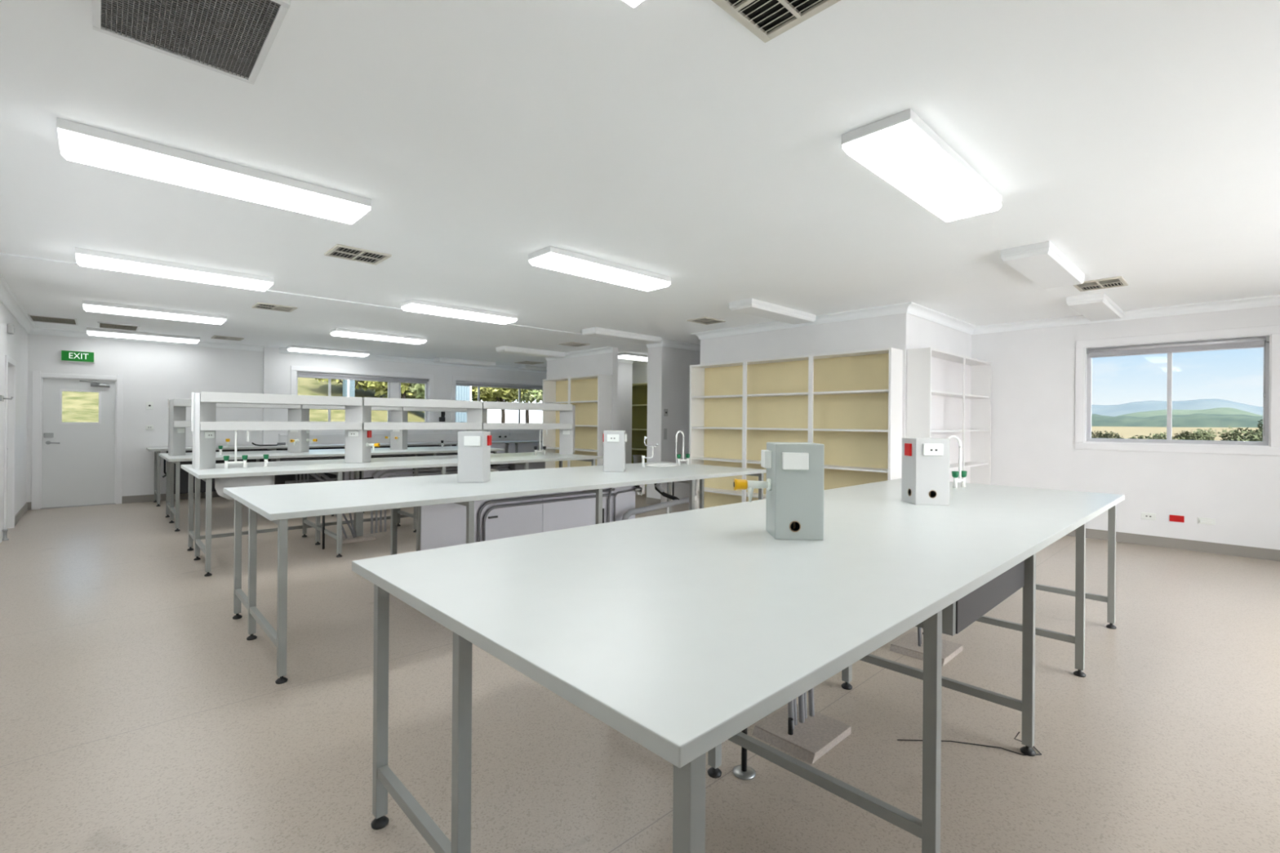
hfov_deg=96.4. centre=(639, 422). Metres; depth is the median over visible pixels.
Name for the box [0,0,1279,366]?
ceiling
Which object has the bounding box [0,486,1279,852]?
floor
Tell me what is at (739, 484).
tap
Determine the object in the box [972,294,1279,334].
trim
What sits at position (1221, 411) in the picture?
ridge
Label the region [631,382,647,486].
bookcase
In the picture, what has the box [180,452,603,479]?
countertop
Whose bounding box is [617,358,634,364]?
trim
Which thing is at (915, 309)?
trim
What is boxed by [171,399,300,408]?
shelf
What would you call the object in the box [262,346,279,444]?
wall pier
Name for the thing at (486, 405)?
shelf
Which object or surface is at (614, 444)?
pedestal
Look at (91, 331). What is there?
ceiling light
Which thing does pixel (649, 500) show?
baseboard
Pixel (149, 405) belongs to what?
light switch
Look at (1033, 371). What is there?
wall
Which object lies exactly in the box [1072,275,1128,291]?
ceiling vent
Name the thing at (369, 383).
tree
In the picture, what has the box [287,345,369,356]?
ceiling light
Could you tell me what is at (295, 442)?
tap
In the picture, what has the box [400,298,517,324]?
ceiling light
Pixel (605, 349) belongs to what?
trim
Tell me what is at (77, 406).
grass bank
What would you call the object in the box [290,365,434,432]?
window
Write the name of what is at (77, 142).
ceiling light
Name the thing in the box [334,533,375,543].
plinth
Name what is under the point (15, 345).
wall
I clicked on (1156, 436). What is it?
shrub
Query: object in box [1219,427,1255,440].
shrub
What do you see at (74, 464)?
door
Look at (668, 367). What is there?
wall
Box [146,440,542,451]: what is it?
countertop
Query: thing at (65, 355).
exit sign
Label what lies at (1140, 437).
shrub
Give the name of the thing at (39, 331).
trim
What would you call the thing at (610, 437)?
outlet plate
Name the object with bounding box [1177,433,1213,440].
shrub
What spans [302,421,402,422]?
shelf
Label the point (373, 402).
shelf
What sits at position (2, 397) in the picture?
wall hook
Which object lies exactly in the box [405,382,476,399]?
tree
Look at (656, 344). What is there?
trim
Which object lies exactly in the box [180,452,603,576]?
lab bench
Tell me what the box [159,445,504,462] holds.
countertop
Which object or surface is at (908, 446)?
outlet plate
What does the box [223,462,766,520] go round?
countertop
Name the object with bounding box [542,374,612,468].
bookcase
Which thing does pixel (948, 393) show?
bookcase
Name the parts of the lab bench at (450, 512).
leg, leg, leg, leg, leg, rail, leg, spine panel, spine panel, rail, leg, leg, rail, leg, leg, rail, leg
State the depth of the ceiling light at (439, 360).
12.47 m
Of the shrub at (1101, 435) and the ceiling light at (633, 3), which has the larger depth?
the shrub at (1101, 435)
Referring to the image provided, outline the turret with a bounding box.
[225,438,230,446]
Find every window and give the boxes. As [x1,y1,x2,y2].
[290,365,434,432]
[451,376,542,431]
[1075,324,1279,455]
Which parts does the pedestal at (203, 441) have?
plate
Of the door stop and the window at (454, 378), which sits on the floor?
the door stop
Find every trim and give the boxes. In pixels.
[0,252,583,335]
[0,274,36,333]
[29,327,546,373]
[544,346,613,360]
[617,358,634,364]
[646,338,662,347]
[662,338,700,351]
[691,302,911,339]
[906,302,977,334]
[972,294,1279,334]
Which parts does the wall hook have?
plate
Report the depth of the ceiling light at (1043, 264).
4.47 m
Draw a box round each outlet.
[145,425,153,429]
[1141,512,1155,519]
[1169,515,1184,522]
[1197,516,1215,524]
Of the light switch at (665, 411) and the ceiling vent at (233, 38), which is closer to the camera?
the ceiling vent at (233, 38)
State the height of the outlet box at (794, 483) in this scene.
0.395 m
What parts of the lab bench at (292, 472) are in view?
leg, leg, leg, leg, long rail, leg, drain rod, leg, spine panel, leg, leg, leg, spine panel, rail, leg, leg, leg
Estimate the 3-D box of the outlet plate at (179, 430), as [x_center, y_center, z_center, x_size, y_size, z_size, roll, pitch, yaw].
[-5.987,0.110,7.457,0.014,0.060,0.110,0,0,2]
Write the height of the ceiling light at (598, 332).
0.085 m
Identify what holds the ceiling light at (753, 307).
attached to the ceiling
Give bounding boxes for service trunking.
[279,431,539,435]
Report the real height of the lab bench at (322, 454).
0.880 m
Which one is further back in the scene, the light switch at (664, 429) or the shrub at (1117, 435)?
the shrub at (1117, 435)
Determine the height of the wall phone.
0.263 m
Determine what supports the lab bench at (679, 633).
on the floor
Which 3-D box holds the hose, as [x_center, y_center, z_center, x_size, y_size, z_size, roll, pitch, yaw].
[-6.562,0.385,10.111,0.512,0.070,0.075,0,0,-43]
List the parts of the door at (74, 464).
handle, closer arm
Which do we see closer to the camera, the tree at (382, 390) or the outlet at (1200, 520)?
the outlet at (1200, 520)
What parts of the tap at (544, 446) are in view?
spout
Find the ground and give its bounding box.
[1091,426,1259,440]
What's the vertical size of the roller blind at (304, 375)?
0.108 m
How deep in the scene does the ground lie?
728.70 m
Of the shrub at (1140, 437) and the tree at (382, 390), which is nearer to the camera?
the tree at (382, 390)
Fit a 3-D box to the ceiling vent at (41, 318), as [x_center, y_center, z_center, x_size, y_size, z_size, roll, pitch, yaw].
[-7.932,-1.383,7.739,0.460,0.014,0.660,0,0,-43]
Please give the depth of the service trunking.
12.38 m
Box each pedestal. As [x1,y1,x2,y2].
[167,399,186,456]
[191,391,216,469]
[287,404,317,452]
[344,398,379,462]
[385,407,407,449]
[457,431,491,482]
[466,402,486,431]
[559,404,575,454]
[602,430,626,471]
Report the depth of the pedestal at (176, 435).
7.41 m
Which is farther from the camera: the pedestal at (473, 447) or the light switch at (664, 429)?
the light switch at (664, 429)
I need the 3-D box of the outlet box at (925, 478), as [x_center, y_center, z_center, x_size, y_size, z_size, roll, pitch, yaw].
[1.737,0.296,3.495,0.214,0.395,0.215,0,0,2]
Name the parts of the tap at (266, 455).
knob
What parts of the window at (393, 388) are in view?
frame, infill panel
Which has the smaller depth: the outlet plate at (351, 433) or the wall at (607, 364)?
the outlet plate at (351, 433)
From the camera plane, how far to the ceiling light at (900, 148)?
2.78 m
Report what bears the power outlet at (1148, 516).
attached to the wall at (1033, 371)
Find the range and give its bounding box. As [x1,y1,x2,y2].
[1091,399,1262,416]
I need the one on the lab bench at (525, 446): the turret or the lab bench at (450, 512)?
the turret
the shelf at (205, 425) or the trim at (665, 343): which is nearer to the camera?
the shelf at (205, 425)
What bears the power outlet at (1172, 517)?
attached to the wall at (1033, 371)
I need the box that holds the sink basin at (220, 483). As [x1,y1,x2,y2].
[214,475,274,500]
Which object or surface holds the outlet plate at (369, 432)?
attached to the pedestal at (357, 443)
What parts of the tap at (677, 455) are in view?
spout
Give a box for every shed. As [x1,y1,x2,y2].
[342,379,355,396]
[455,382,471,422]
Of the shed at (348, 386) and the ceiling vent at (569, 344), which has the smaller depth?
the ceiling vent at (569, 344)
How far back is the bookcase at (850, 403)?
7.22 m
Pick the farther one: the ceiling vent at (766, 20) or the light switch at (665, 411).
the light switch at (665, 411)
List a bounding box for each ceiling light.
[56,117,371,224]
[75,247,274,291]
[82,299,226,324]
[86,327,199,343]
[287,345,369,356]
[329,327,426,344]
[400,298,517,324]
[432,357,495,367]
[495,346,565,358]
[518,364,546,371]
[528,245,671,291]
[582,327,661,344]
[617,352,647,361]
[622,0,644,8]
[728,298,816,324]
[841,109,1002,222]
[1000,240,1084,288]
[1066,293,1123,321]
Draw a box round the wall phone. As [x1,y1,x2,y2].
[439,411,444,421]
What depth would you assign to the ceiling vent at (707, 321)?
7.42 m
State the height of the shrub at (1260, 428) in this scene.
7.664 m
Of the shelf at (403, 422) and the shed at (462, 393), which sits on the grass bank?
the shed at (462, 393)
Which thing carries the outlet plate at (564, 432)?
attached to the pedestal at (566, 437)
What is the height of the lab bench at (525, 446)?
0.890 m
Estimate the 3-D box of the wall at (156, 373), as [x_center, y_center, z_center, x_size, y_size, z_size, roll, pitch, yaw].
[-5.620,-0.028,11.717,9.770,2.690,0.150,0,0,-43]
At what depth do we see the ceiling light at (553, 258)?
4.74 m
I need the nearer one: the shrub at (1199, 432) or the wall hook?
the wall hook
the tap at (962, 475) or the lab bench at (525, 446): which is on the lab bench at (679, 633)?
the tap at (962, 475)
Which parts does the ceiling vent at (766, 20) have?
louvre blade, louvre blade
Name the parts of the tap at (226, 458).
knob, spout, knob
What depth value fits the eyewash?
6.15 m
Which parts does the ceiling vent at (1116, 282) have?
louvre blade, louvre blade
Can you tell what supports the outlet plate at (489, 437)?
attached to the pedestal at (473, 447)
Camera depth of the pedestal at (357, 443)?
6.40 m
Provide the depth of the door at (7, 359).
6.46 m
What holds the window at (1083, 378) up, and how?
in the wall at (1033, 371)
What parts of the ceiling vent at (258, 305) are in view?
louvre blade, louvre blade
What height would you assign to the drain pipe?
0.840 m
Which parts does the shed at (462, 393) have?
corner post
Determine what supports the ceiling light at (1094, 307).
attached to the ceiling
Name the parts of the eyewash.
post, arm, arm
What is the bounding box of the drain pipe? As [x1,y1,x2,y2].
[732,728,755,780]
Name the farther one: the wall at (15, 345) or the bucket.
the bucket
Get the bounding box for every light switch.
[146,401,153,408]
[663,408,667,416]
[663,428,666,439]
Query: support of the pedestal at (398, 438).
on the lab bench at (322, 454)
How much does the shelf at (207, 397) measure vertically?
0.095 m
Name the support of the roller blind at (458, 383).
attached to the window at (454, 378)
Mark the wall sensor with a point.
(11, 327)
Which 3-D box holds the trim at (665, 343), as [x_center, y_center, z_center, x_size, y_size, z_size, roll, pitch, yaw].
[1.109,-1.274,9.918,2.175,0.095,0.095,0,0,-43]
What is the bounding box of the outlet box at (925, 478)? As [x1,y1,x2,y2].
[901,437,950,505]
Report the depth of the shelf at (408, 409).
9.73 m
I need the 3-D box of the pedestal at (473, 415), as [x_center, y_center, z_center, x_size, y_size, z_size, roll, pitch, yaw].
[-2.142,0.101,7.505,0.200,0.725,0.200,0,0,2]
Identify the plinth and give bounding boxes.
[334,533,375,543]
[751,687,851,764]
[889,626,963,666]
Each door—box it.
[4,355,16,528]
[31,370,123,509]
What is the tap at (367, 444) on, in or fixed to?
on the pedestal at (357, 443)
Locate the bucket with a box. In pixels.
[632,454,642,463]
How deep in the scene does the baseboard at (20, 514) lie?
7.68 m
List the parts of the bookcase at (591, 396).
panel, panel, shelf, shelf, panel, shelf, panel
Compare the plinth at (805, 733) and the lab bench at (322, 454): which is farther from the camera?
the lab bench at (322, 454)
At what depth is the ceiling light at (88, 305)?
6.88 m
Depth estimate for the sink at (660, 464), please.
6.28 m
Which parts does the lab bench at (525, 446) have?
leg, leg, panel, panel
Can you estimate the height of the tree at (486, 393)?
3.822 m
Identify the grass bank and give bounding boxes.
[62,377,424,422]
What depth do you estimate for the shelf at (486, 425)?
7.83 m
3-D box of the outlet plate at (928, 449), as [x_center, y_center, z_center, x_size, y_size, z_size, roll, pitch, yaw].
[1.740,0.163,3.395,0.115,0.070,0.014,0,0,2]
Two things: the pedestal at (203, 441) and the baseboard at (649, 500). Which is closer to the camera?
the pedestal at (203, 441)
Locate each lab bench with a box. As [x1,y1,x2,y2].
[146,440,542,506]
[159,445,504,531]
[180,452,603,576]
[223,462,766,684]
[351,478,1124,852]
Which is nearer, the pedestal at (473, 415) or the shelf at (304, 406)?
the pedestal at (473, 415)
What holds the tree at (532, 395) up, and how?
on the grass bank
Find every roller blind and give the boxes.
[296,371,428,383]
[455,380,542,390]
[1086,336,1269,435]
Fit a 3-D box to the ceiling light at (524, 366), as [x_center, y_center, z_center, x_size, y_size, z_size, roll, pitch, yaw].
[-2.332,-1.305,14.072,1.330,0.085,0.310,0,0,-43]
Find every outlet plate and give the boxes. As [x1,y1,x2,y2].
[177,428,184,432]
[204,431,214,438]
[348,431,358,436]
[367,430,371,437]
[487,435,491,445]
[562,430,569,434]
[606,434,618,441]
[904,443,911,456]
[923,444,943,455]
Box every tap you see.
[217,445,222,454]
[223,430,248,468]
[262,453,268,466]
[289,439,299,445]
[306,438,317,444]
[365,442,379,450]
[533,429,547,455]
[675,431,689,465]
[733,478,771,502]
[947,435,967,488]
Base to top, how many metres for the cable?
0.060 m
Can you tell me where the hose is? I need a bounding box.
[252,442,285,446]
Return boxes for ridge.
[1117,407,1262,417]
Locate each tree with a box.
[315,374,387,388]
[337,380,414,398]
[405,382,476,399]
[471,386,529,422]
[506,389,542,422]
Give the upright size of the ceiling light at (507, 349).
0.085 m
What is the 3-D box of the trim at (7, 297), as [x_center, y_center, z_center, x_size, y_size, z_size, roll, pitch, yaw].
[-3.847,-1.312,3.028,0.095,0.095,14.900,0,0,-43]
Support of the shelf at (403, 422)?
attached to the pedestal at (398, 438)
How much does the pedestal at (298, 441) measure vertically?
0.725 m
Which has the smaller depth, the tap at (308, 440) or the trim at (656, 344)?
the tap at (308, 440)
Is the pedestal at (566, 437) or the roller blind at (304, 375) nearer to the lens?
the pedestal at (566, 437)
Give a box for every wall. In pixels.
[0,301,27,542]
[26,333,546,502]
[546,346,632,463]
[632,305,1279,550]
[646,346,700,502]
[700,312,971,437]
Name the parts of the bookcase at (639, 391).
shelf, shelf, shelf, panel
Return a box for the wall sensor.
[7,323,14,334]
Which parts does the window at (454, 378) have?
frame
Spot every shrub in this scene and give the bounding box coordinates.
[1091,431,1115,438]
[1091,431,1124,439]
[1128,435,1149,439]
[1148,432,1175,439]
[1164,429,1198,439]
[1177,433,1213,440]
[1189,426,1243,440]
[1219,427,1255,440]
[1231,429,1262,441]
[1255,419,1262,431]
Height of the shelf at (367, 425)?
0.085 m
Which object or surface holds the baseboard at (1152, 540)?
attached to the wall at (1033, 371)
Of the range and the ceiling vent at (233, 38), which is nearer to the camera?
the ceiling vent at (233, 38)
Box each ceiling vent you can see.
[27,314,78,325]
[91,0,290,84]
[97,321,139,331]
[210,335,244,341]
[251,302,297,312]
[324,244,391,265]
[514,360,543,364]
[558,342,590,346]
[686,316,725,324]
[711,0,840,43]
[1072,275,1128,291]
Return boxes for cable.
[897,731,1041,755]
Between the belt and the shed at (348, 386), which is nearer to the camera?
the shed at (348, 386)
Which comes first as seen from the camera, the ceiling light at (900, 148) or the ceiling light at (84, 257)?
the ceiling light at (900, 148)
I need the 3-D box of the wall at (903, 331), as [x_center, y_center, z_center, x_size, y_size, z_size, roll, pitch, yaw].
[2.716,0.036,8.190,2.200,2.690,2.990,0,0,-43]
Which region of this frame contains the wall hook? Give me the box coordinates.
[0,395,13,401]
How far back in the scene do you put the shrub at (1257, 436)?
30.48 m
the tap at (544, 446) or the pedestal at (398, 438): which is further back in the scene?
the pedestal at (398, 438)
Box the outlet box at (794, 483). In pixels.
[733,442,824,540]
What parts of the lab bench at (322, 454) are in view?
leg, leg, leg, spine panel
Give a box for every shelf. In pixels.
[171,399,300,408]
[173,420,300,426]
[200,391,362,405]
[200,421,361,430]
[302,404,402,410]
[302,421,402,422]
[363,397,482,408]
[363,422,481,430]
[403,407,466,412]
[403,422,466,422]
[482,401,572,410]
[482,422,572,429]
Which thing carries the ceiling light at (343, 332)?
attached to the ceiling
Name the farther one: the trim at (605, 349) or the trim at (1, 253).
the trim at (605, 349)
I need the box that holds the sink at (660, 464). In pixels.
[645,462,678,466]
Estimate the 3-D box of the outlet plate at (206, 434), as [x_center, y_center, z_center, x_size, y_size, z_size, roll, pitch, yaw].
[-4.150,0.124,5.513,0.014,0.060,0.110,0,0,2]
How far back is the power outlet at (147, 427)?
9.34 m
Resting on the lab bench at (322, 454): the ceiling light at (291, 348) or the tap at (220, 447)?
the tap at (220, 447)
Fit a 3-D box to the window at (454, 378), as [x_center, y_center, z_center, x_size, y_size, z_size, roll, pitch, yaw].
[-3.253,-0.402,13.933,2.860,1.265,0.156,0,0,-43]
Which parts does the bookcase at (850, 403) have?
panel, shelf, shelf, shelf, panel, shelf, panel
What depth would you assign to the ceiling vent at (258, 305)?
6.73 m
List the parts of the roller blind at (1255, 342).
cord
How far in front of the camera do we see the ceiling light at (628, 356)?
11.13 m
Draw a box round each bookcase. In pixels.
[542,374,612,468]
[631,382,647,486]
[688,347,902,508]
[906,347,991,484]
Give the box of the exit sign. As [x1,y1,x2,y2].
[60,349,94,363]
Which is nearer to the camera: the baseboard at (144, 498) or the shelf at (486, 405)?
the shelf at (486, 405)
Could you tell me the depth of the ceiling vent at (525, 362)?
12.89 m
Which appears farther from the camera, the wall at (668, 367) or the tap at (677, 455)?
the wall at (668, 367)
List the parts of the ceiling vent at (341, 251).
louvre blade, louvre blade, louvre blade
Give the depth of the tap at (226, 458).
5.61 m
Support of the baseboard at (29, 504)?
attached to the wall at (156, 373)
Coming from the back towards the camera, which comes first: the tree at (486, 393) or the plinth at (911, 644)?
the tree at (486, 393)
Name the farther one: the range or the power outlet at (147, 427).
the range
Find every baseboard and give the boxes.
[14,502,27,526]
[27,502,31,510]
[121,491,222,503]
[645,497,660,505]
[1066,528,1279,561]
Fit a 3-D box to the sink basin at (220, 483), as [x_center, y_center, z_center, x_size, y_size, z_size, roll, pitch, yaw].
[-3.716,0.649,5.381,0.440,0.318,0.340,0,0,-43]
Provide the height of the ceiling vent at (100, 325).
0.014 m
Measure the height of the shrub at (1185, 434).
6.991 m
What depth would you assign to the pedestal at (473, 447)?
4.44 m
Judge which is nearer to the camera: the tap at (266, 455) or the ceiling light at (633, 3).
the ceiling light at (633, 3)
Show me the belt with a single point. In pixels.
(1199, 420)
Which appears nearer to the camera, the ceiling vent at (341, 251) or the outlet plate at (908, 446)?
the outlet plate at (908, 446)
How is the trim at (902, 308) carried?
attached to the wall at (903, 331)
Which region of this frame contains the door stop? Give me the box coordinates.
[2,528,8,541]
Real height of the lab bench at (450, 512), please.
0.880 m
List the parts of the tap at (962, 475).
spout, knob, knob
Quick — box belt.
[1091,413,1262,427]
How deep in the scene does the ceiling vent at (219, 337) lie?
9.34 m
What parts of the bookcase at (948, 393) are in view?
panel, panel, shelf, shelf, panel, shelf, panel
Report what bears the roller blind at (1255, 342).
attached to the window at (1083, 378)
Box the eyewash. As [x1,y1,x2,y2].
[641,435,658,466]
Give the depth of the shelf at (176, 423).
7.41 m
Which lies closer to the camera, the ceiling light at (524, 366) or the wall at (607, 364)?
the wall at (607, 364)

